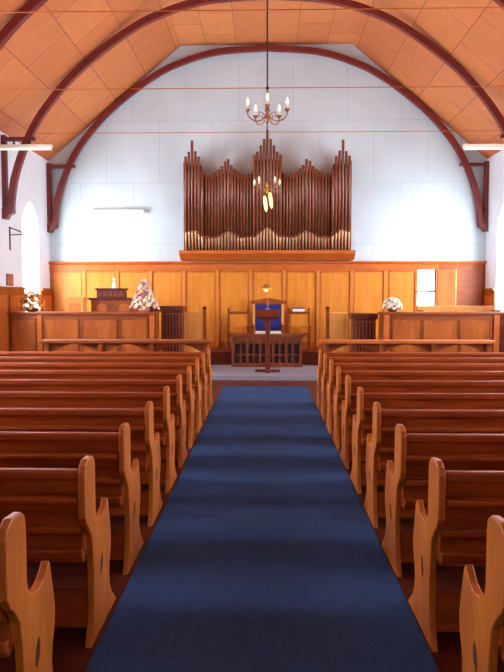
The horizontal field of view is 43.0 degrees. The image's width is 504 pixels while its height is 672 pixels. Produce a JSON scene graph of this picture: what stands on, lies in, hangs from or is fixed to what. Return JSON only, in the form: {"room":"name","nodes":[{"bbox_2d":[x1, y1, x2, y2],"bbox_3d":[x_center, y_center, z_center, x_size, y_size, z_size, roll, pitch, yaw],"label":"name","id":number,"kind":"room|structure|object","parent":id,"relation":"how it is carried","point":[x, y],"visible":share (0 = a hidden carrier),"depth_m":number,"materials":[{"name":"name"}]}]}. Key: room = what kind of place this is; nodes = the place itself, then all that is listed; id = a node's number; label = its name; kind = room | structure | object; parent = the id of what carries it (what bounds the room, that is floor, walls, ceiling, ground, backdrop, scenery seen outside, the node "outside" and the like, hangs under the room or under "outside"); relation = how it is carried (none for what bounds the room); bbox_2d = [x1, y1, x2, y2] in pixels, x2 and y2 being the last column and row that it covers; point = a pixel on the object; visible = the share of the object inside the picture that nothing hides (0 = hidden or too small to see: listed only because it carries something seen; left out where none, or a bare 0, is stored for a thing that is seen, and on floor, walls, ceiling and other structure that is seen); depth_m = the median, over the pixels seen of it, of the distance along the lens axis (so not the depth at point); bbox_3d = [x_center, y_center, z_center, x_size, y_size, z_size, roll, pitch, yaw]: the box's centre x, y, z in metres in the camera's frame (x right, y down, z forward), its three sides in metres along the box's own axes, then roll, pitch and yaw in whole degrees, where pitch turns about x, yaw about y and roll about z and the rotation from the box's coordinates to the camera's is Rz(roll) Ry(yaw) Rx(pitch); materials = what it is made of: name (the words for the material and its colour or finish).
{"room":"church","nodes":[
{"label":"church","id":0,"kind":"room"},
{"bbox_2d":[0,131,49,310],"bbox_3d":[-5.781,-1.542,7.249,0.400,5.780,20.400,0,3,1],"label":"wall","id":1,"kind":"structure","parent":0,"point":[31,197],"depth_m":15.59,"materials":[{"name":"paint"}]},
{"bbox_2d":[6,274,13,285],"bbox_3d":[-5.415,-1.256,14.322,0.025,0.270,0.380,0,3,1],"label":"wall plaque","id":2,"kind":"object","parent":1,"relation":"attached to","point":[9,277],"visible":1,"depth_m":14.26,"materials":[{"name":"brown wood"}]},
{"bbox_2d":[0,286,25,351],"bbox_3d":[-5.392,-0.076,14.191,0.080,2.030,2.000,0,3,1],"label":"trim","id":3,"kind":"structure","parent":1,"relation":"attached to","point":[10,297],"depth_m":14.08,"materials":[{"name":"brown wood"}]},
{"bbox_2d":[9,227,25,249],"bbox_3d":[-5.244,-2.182,14.314,0.365,0.520,0.040,0,3,1],"label":"wall bracket","id":4,"kind":"object","parent":1,"relation":"attached to","point":[10,234],"visible":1,"depth_m":14.30,"materials":[{"name":"metal"}]},
{"bbox_2d":[22,210,29,305],"bbox_3d":[-5.678,-1.960,15.639,0.080,2.620,1.060,0,3,1],"label":"window","id":5,"kind":"structure","parent":1,"relation":"in","point":[25,238],"depth_m":16.00,"materials":[{"name":"white glass"}]},
{"bbox_2d":[40,288,52,311],"bbox_3d":[-5.337,-0.274,16.679,0.080,1.930,0.790,0,3,1],"label":"trim","id":6,"kind":"structure","parent":1,"relation":"attached to","point":[46,293],"depth_m":16.66,"materials":[{"name":"brown wood"}]},
{"bbox_2d":[0,0,503,160],"bbox_3d":[0.157,-5.385,6.891,12.280,3.405,20.200,0,3,1],"label":"ceiling","id":7,"kind":"structure","parent":0,"point":[47,47],"depth_m":14.51,"materials":[{"name":"brown wood"}]},
{"bbox_2d":[0,0,503,89],"bbox_3d":[0.242,-4.755,10.835,11.480,4.770,0.180,0,3,1],"label":"rod","id":8,"kind":"object","parent":7,"relation":"attached to","point":[18,19],"visible":1,"depth_m":10.84,"materials":[{"name":"brown metal"}]},
{"bbox_2d":[245,0,289,124],"bbox_3d":[0.262,-5.362,10.765,0.766,3.510,0.733,0,3,1],"label":"chandelier","id":9,"kind":"object","parent":8,"relation":"hanging from","point":[267,117],"visible":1,"depth_m":10.84,"materials":[{"name":"metal"}]},
{"bbox_2d":[0,7,503,12],"bbox_3d":[0.178,-4.581,7.890,11.480,4.770,0.180,0,3,1],"label":"rod","id":10,"kind":"object","parent":7,"relation":"attached to","point":[448,7],"visible":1,"depth_m":7.92,"materials":[{"name":"brown metal"}]},
{"bbox_2d":[1,0,503,219],"bbox_3d":[0.306,-4.927,13.729,11.480,4.770,0.180,0,3,1],"label":"rib","id":11,"kind":"object","parent":7,"relation":"attached to","point":[8,196],"visible":0.97,"depth_m":13.65,"materials":[{"name":"brown wood"}]},
{"bbox_2d":[0,139,52,150],"bbox_3d":[-4.865,-4.117,13.795,1.140,0.255,0.150,0,3,1],"label":"fluorescent light","id":12,"kind":"object","parent":11,"relation":"attached to","point":[13,146],"visible":1,"depth_m":13.73,"materials":[{"name":"white plastic"}]},
{"bbox_2d":[253,124,280,211],"bbox_3d":[0.326,-4.989,13.752,0.628,4.609,0.601,0,3,1],"label":"chandelier","id":13,"kind":"object","parent":11,"relation":"hanging from","point":[267,189],"visible":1,"depth_m":13.80,"materials":[{"name":"metal"}]},
{"bbox_2d":[463,144,503,149],"bbox_3d":[5.262,-4.084,13.575,1.560,0.295,0.150,0,3,1],"label":"fluorescent light","id":14,"kind":"object","parent":11,"relation":"attached to","point":[465,146],"visible":1,"depth_m":13.52,"materials":[{"name":"white plastic"}]},
{"bbox_2d":[46,44,488,232],"bbox_3d":[0.368,-5.098,16.603,11.480,4.770,0.180,0,3,1],"label":"rib","id":15,"kind":"object","parent":7,"relation":"attached to","point":[481,210],"visible":1,"depth_m":16.49,"materials":[{"name":"brown wood"}]},
{"bbox_2d":[0,380,503,671],"bbox_3d":[0.157,1.500,7.300,12.280,0.300,20.400,0,3,1],"label":"floor","id":16,"kind":"structure","parent":0,"point":[69,652],"depth_m":4.07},
{"bbox_2d":[0,512,54,671],"bbox_3d":[-3.131,1.135,2.642,4.539,0.980,0.632,0,3,1],"label":"pew","id":17,"kind":"object","parent":16,"relation":"on","point":[27,617],"visible":1,"depth_m":2.43,"materials":[{"name":"brown wood"}]},
{"bbox_2d":[0,456,115,647],"bbox_3d":[-3.077,1.084,3.504,4.539,0.980,0.632,0,3,1],"label":"pew","id":18,"kind":"object","parent":16,"relation":"on","point":[58,505],"visible":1,"depth_m":3.24,"materials":[{"name":"brown wood"}]},
{"bbox_2d":[0,423,143,574],"bbox_3d":[-3.058,1.033,4.367,4.539,0.980,0.632,0,3,1],"label":"pew","id":19,"kind":"object","parent":16,"relation":"on","point":[110,451],"visible":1,"depth_m":4.08,"materials":[{"name":"brown wood"}]},
{"bbox_2d":[0,401,162,526],"bbox_3d":[-3.039,0.982,5.231,4.539,0.980,0.632,0,3,1],"label":"pew","id":20,"kind":"object","parent":16,"relation":"on","point":[143,440],"visible":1,"depth_m":4.93,"materials":[{"name":"brown wood"}]},
{"bbox_2d":[0,386,176,492],"bbox_3d":[-3.021,0.930,6.094,4.539,0.980,0.632,0,3,1],"label":"pew","id":21,"kind":"object","parent":16,"relation":"on","point":[162,416],"visible":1,"depth_m":5.80,"materials":[{"name":"brown wood"}]},
{"bbox_2d":[0,375,186,467],"bbox_3d":[-3.002,0.879,6.957,4.539,0.980,0.632,0,3,1],"label":"pew","id":22,"kind":"object","parent":16,"relation":"on","point":[177,405],"visible":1,"depth_m":6.66,"materials":[{"name":"brown wood"}]},
{"bbox_2d":[0,366,195,448],"bbox_3d":[-2.983,0.828,7.821,4.539,0.980,0.632,0,3,1],"label":"pew","id":23,"kind":"object","parent":16,"relation":"on","point":[188,396],"visible":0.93,"depth_m":7.52,"materials":[{"name":"brown wood"}]},
{"bbox_2d":[0,359,202,432],"bbox_3d":[-2.964,0.777,8.684,4.539,0.980,0.632,0,3,1],"label":"pew","id":24,"kind":"object","parent":16,"relation":"on","point":[196,383],"visible":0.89,"depth_m":8.39,"materials":[{"name":"brown wood"}]},
{"bbox_2d":[0,353,207,420],"bbox_3d":[-2.945,0.725,9.547,4.539,0.980,0.632,0,3,1],"label":"pew","id":25,"kind":"object","parent":16,"relation":"on","point":[202,374],"visible":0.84,"depth_m":9.25,"materials":[{"name":"brown wood"}]},
{"bbox_2d":[0,349,212,409],"bbox_3d":[-2.926,0.674,10.410,4.539,0.980,0.632,0,3,1],"label":"pew","id":26,"kind":"object","parent":16,"relation":"on","point":[208,368],"visible":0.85,"depth_m":10.12,"materials":[{"name":"brown wood"}]},
{"bbox_2d":[40,339,212,392],"bbox_3d":[-2.205,0.588,11.320,3.000,1.045,0.330,0,3,1],"label":"desk","id":27,"kind":"object","parent":16,"relation":"on","point":[50,345],"visible":0.48,"depth_m":11.25,"materials":[{"name":"brown wood"}]},
{"bbox_2d":[85,386,439,671],"bbox_3d":[0.126,1.387,6.567,1.680,0.012,12.550,0,3,1],"label":"carpet runner","id":28,"kind":"object","parent":16,"relation":"on","point":[264,554],"visible":1,"depth_m":4.16,"materials":[{"name":"blue carpet"}]},
{"bbox_2d":[211,365,317,379],"bbox_3d":[0.336,0.840,15.463,11.480,0.150,3.220,0,3,1],"label":"platform","id":29,"kind":"object","parent":16,"relation":"on","point":[219,372],"visible":0.18,"depth_m":14.27,"materials":[{"name":"grey carpet"}]},
{"bbox_2d":[64,297,87,311],"bbox_3d":[-4.076,-0.054,14.915,0.460,1.700,0.360,0,3,1],"label":"stand","id":30,"kind":"object","parent":29,"relation":"on","point":[73,304],"visible":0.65,"depth_m":14.72,"materials":[{"name":"brown wood"}]},
{"bbox_2d":[7,311,159,351],"bbox_3d":[-3.730,0.146,14.284,3.280,1.375,0.470,0,3,1],"label":"stall","id":31,"kind":"object","parent":29,"relation":"on","point":[27,329],"visible":0.53,"depth_m":14.09,"materials":[{"name":"brown wood"}]},
{"bbox_2d":[18,291,45,311],"bbox_3d":[-4.873,-0.779,14.248,0.639,0.476,0.459,1,4,19],"label":"flower arrangement","id":32,"kind":"object","parent":31,"relation":"on","point":[31,295],"visible":1,"depth_m":14.16,"materials":[{"name":"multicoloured plant"}]},
{"bbox_2d":[129,279,159,311],"bbox_3d":[-2.382,-0.904,14.188,0.637,0.733,0.558,2,4,31],"label":"flower arrangement","id":33,"kind":"object","parent":31,"relation":"on","point":[143,290],"visible":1,"depth_m":14.09,"materials":[{"name":"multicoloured plant"}]},
{"bbox_2d":[88,298,140,311],"bbox_3d":[-3.241,-0.074,15.337,1.190,1.690,0.560,0,3,1],"label":"console desk","id":34,"kind":"object","parent":29,"relation":"on","point":[97,304],"visible":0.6,"depth_m":15.05,"materials":[{"name":"brown wood"}]},
{"bbox_2d":[95,288,127,297],"bbox_3d":[-3.314,-1.019,15.142,0.710,0.220,0.360,0,3,1],"label":"box","id":35,"kind":"object","parent":34,"relation":"on","point":[101,292],"visible":1,"depth_m":14.99,"materials":[{"name":"brown wood"}]},
{"bbox_2d":[112,278,115,287],"bbox_3d":[-3.260,-1.256,15.127,0.110,0.255,0.110,0,3,1],"label":"figurine","id":36,"kind":"object","parent":35,"relation":"on","point":[114,282],"visible":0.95,"depth_m":15.10,"materials":[{"name":"ceramic"}]},
{"bbox_2d":[148,306,185,351],"bbox_3d":[-1.958,0.053,14.795,0.800,1.500,0.560,0,3,1],"label":"cabinet","id":37,"kind":"object","parent":29,"relation":"on","point":[172,317],"visible":0.5,"depth_m":14.55,"materials":[{"name":"brown wood"}]},
{"bbox_2d":[184,306,206,351],"bbox_3d":[-1.322,0.040,15.061,0.540,1.495,0.120,0,3,1],"label":"gate","id":38,"kind":"object","parent":29,"relation":"on","point":[195,324],"visible":0.71,"depth_m":15.04,"materials":[{"name":"brown wood"}]},
{"bbox_2d":[159,349,350,364],"bbox_3d":[0.360,0.535,16.557,11.480,0.330,1.000,0,3,1],"label":"dais","id":39,"kind":"object","parent":29,"relation":"on","point":[218,356],"depth_m":16.08,"materials":[{"name":"brown wood"}]},
{"bbox_2d":[226,308,248,350],"bbox_3d":[-0.360,-0.180,16.529,0.580,1.100,0.438,0,3,1],"label":"chair","id":40,"kind":"object","parent":39,"relation":"on","point":[238,321],"visible":0.9,"depth_m":16.68,"materials":[{"name":"brown wood"}]},
{"bbox_2d":[251,298,285,333],"bbox_3d":[0.419,-0.305,16.441,0.920,1.360,0.510,0,3,1],"label":"chair","id":41,"kind":"object","parent":39,"relation":"on","point":[277,325],"visible":0.72,"depth_m":16.58,"materials":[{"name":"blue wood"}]},
{"bbox_2d":[255,331,280,333],"bbox_3d":[0.418,-0.082,16.404,0.660,0.080,0.390,0,3,1],"label":"seat cushion","id":42,"kind":"object","parent":41,"relation":"on","point":[256,332],"depth_m":16.21,"materials":[{"name":"white fabric"}]},
{"bbox_2d":[256,305,280,330],"bbox_3d":[0.423,-0.475,16.608,0.660,0.680,0.055,0,3,1],"label":"cushion","id":43,"kind":"object","parent":41,"relation":"on","point":[275,325],"depth_m":16.59,"materials":[{"name":"blue fabric"}]},
{"bbox_2d":[288,308,310,350],"bbox_3d":[1.220,-0.178,16.495,0.580,1.100,0.438,0,3,1],"label":"chair","id":44,"kind":"object","parent":39,"relation":"on","point":[298,322],"visible":0.87,"depth_m":16.65,"materials":[{"name":"brown wood"}]},
{"bbox_2d":[292,308,304,311],"bbox_3d":[1.214,-0.688,16.656,0.320,0.100,0.200,0,3,1],"label":"book","id":45,"kind":"object","parent":44,"relation":"on","point":[294,309],"visible":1,"depth_m":16.57,"materials":[{"name":"white paper"}]},
{"bbox_2d":[230,334,303,366],"bbox_3d":[0.363,0.352,15.744,1.780,0.790,0.480,0,3,1],"label":"table","id":46,"kind":"object","parent":29,"relation":"on","point":[247,350],"visible":0.97,"depth_m":15.57,"materials":[{"name":"brown wood"}]},
{"bbox_2d":[255,309,279,372],"bbox_3d":[0.357,0.109,14.528,0.560,1.420,0.500,0,3,1],"label":"lectern","id":47,"kind":"object","parent":29,"relation":"on","point":[267,315],"visible":1,"depth_m":14.47,"materials":[{"name":"brown wood"}]},
{"bbox_2d":[261,284,271,308],"bbox_3d":[0.328,-0.888,14.529,0.240,0.570,0.240,0,3,1],"label":"reading lamp","id":48,"kind":"object","parent":47,"relation":"on","point":[265,287],"visible":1,"depth_m":14.47,"materials":[{"name":"gold metal"}]},
{"bbox_2d":[325,306,347,351],"bbox_3d":[1.977,0.044,14.989,0.540,1.495,0.120,0,3,1],"label":"gate","id":49,"kind":"object","parent":29,"relation":"on","point":[336,322],"visible":0.69,"depth_m":14.96,"materials":[{"name":"brown wood"}]},
{"bbox_2d":[349,313,377,351],"bbox_3d":[2.551,0.144,14.702,0.580,1.330,0.560,0,3,1],"label":"cabinet","id":50,"kind":"object","parent":29,"relation":"on","point":[363,325],"visible":0.64,"depth_m":14.46,"materials":[{"name":"brown wood"}]},
{"bbox_2d":[378,312,503,351],"bbox_3d":[4.398,0.157,14.106,3.180,1.375,0.470,0,3,1],"label":"stall","id":51,"kind":"object","parent":29,"relation":"on","point":[392,325],"visible":0.43,"depth_m":13.92,"materials":[{"name":"brown wood"}]},
{"bbox_2d":[382,297,402,311],"bbox_3d":[3.084,-0.700,14.053,0.475,0.342,0.409,0,3,1],"label":"flower arrangement","id":52,"kind":"object","parent":51,"relation":"on","point":[396,304],"visible":1,"depth_m":13.98,"materials":[{"name":"beige plant"}]},
{"bbox_2d":[417,306,499,311],"bbox_3d":[4.695,0.061,14.655,1.750,1.500,0.490,0,3,1],"label":"bench","id":53,"kind":"object","parent":29,"relation":"on","point":[419,308],"visible":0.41,"depth_m":14.79,"materials":[{"name":"brown wood"}]},
{"bbox_2d":[319,339,495,351],"bbox_3d":[2.694,0.594,11.214,3.000,1.045,0.330,0,3,1],"label":"desk","id":54,"kind":"object","parent":16,"relation":"on","point":[329,345],"visible":0.5,"depth_m":11.09,"materials":[{"name":"brown wood"}]},
{"bbox_2d":[316,349,503,410],"bbox_3d":[3.325,0.682,10.274,4.539,0.980,0.632,0,3,1],"label":"pew","id":55,"kind":"object","parent":16,"relation":"on","point":[320,353],"visible":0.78,"depth_m":10.01,"materials":[{"name":"brown wood"}]},
{"bbox_2d":[321,354,503,420],"bbox_3d":[3.306,0.734,9.411,4.539,0.980,0.632,0,3,1],"label":"pew","id":56,"kind":"object","parent":16,"relation":"on","point":[408,360],"visible":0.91,"depth_m":9.16,"materials":[{"name":"brown wood"}]},
{"bbox_2d":[326,359,503,433],"bbox_3d":[3.288,0.785,8.547,4.539,0.980,0.632,0,3,1],"label":"pew","id":57,"kind":"object","parent":16,"relation":"on","point":[331,382],"visible":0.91,"depth_m":8.30,"materials":[{"name":"brown wood"}]},
{"bbox_2d":[332,366,503,448],"bbox_3d":[3.269,0.836,7.684,4.539,0.980,0.632,0,3,1],"label":"pew","id":58,"kind":"object","parent":16,"relation":"on","point":[339,392],"visible":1,"depth_m":7.44,"materials":[{"name":"brown wood"}]},
{"bbox_2d":[340,375,503,468],"bbox_3d":[3.250,0.887,6.821,4.539,0.980,0.632,0,3,1],"label":"pew","id":59,"kind":"object","parent":16,"relation":"on","point":[349,405],"visible":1,"depth_m":6.59,"materials":[{"name":"brown wood"}]},
{"bbox_2d":[350,387,503,493],"bbox_3d":[3.231,0.939,5.958,4.539,0.980,0.632,0,3,1],"label":"pew","id":60,"kind":"object","parent":16,"relation":"on","point":[362,422],"visible":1,"depth_m":5.73,"materials":[{"name":"brown wood"}]},
{"bbox_2d":[363,402,503,528],"bbox_3d":[3.212,0.990,5.094,4.539,0.980,0.632,0,3,1],"label":"pew","id":61,"kind":"object","parent":16,"relation":"on","point":[381,441],"visible":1,"depth_m":4.88,"materials":[{"name":"brown wood"}]},
{"bbox_2d":[382,424,503,576],"bbox_3d":[3.193,1.041,4.231,4.539,0.980,0.632,0,3,1],"label":"pew","id":62,"kind":"object","parent":16,"relation":"on","point":[413,451],"visible":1,"depth_m":4.03,"materials":[{"name":"brown wood"}]},
{"bbox_2d":[408,457,503,651],"bbox_3d":[3.174,1.092,3.368,4.539,0.980,0.632,0,3,1],"label":"pew","id":63,"kind":"object","parent":16,"relation":"on","point":[453,532],"visible":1,"depth_m":3.20,"materials":[{"name":"brown wood"}]},
{"bbox_2d":[459,515,503,671],"bbox_3d":[3.155,1.144,2.505,4.539,0.980,0.632,0,3,1],"label":"pew","id":64,"kind":"object","parent":16,"relation":"on","point":[481,616],"visible":1,"depth_m":2.41,"materials":[{"name":"brown wood"}]},
{"bbox_2d":[48,44,486,305],"bbox_3d":[0.374,-3.545,16.941,12.280,8.630,0.250,0,3,1],"label":"wall","id":65,"kind":"structure","parent":0,"point":[412,199],"depth_m":16.73,"materials":[{"name":"white paint"}]},
{"bbox_2d":[91,209,143,214],"bbox_3d":[-3.539,-3.263,16.868,1.380,0.125,0.100,0,3,1],"label":"fluorescent light","id":66,"kind":"object","parent":65,"relation":"attached to","point":[141,211],"visible":1,"depth_m":16.83,"materials":[{"name":"white plastic"}]},
{"bbox_2d":[50,264,414,348],"bbox_3d":[-0.545,-0.771,16.957,9.650,2.230,0.085,0,3,1],"label":"wall paneling","id":67,"kind":"structure","parent":65,"relation":"attached to","point":[350,288],"depth_m":16.90,"materials":[{"name":"brown wood"}]},
{"bbox_2d":[48,261,486,264],"bbox_3d":[0.369,-1.921,16.837,11.480,0.080,0.150,0,3,1],"label":"trim","id":68,"kind":"structure","parent":65,"relation":"attached to","point":[87,262],"depth_m":16.79,"materials":[{"name":"brown wood"}]},
{"bbox_2d":[179,130,355,260],"bbox_3d":[0.389,-3.597,16.461,4.470,3.270,0.700,0,3,1],"label":"pipe organ","id":69,"kind":"object","parent":65,"relation":"attached to","point":[309,218],"visible":1,"depth_m":16.34,"materials":[{"name":"brown wood"}]},
{"bbox_2d":[179,250,355,260],"bbox_3d":[0.389,-2.080,16.551,4.470,0.230,0.700,0,3,1],"label":"shelf","id":70,"kind":"object","parent":69,"relation":"attached to","point":[185,255],"depth_m":16.28,"materials":[{"name":"brown wood"}]},
{"bbox_2d":[415,264,438,267],"bbox_3d":[4.590,-1.809,16.801,0.620,0.140,0.050,0,3,1],"label":"trim","id":71,"kind":"structure","parent":65,"relation":"attached to","point":[416,265],"depth_m":16.77,"materials":[{"name":"brown wood"}]},
{"bbox_2d":[415,268,456,311],"bbox_3d":[4.802,-0.722,16.878,1.165,2.140,0.550,2,4,26],"label":"door","id":72,"kind":"structure","parent":65,"relation":"in","point":[445,284],"depth_m":16.79,"materials":[{"name":"white glass"}]},
{"bbox_2d":[439,264,485,305],"bbox_3d":[5.504,-0.764,16.826,1.210,2.230,0.085,0,3,1],"label":"trim","id":73,"kind":"structure","parent":65,"relation":"attached to","point":[470,281],"depth_m":16.77,"materials":[{"name":"brown wood"}]},
{"bbox_2d":[485,150,503,311],"bbox_3d":[6.096,-1.527,6.990,0.400,5.780,20.400,0,3,1],"label":"wall","id":74,"kind":"structure","parent":0,"point":[494,239],"depth_m":15.98,"materials":[{"name":"paint"}]},
{"bbox_2d":[482,288,495,309],"bbox_3d":[6.060,-0.259,16.430,0.080,1.930,0.790,0,3,1],"label":"trim","id":75,"kind":"structure","parent":74,"relation":"attached to","point":[489,297],"depth_m":16.25,"materials":[{"name":"brown wood"}]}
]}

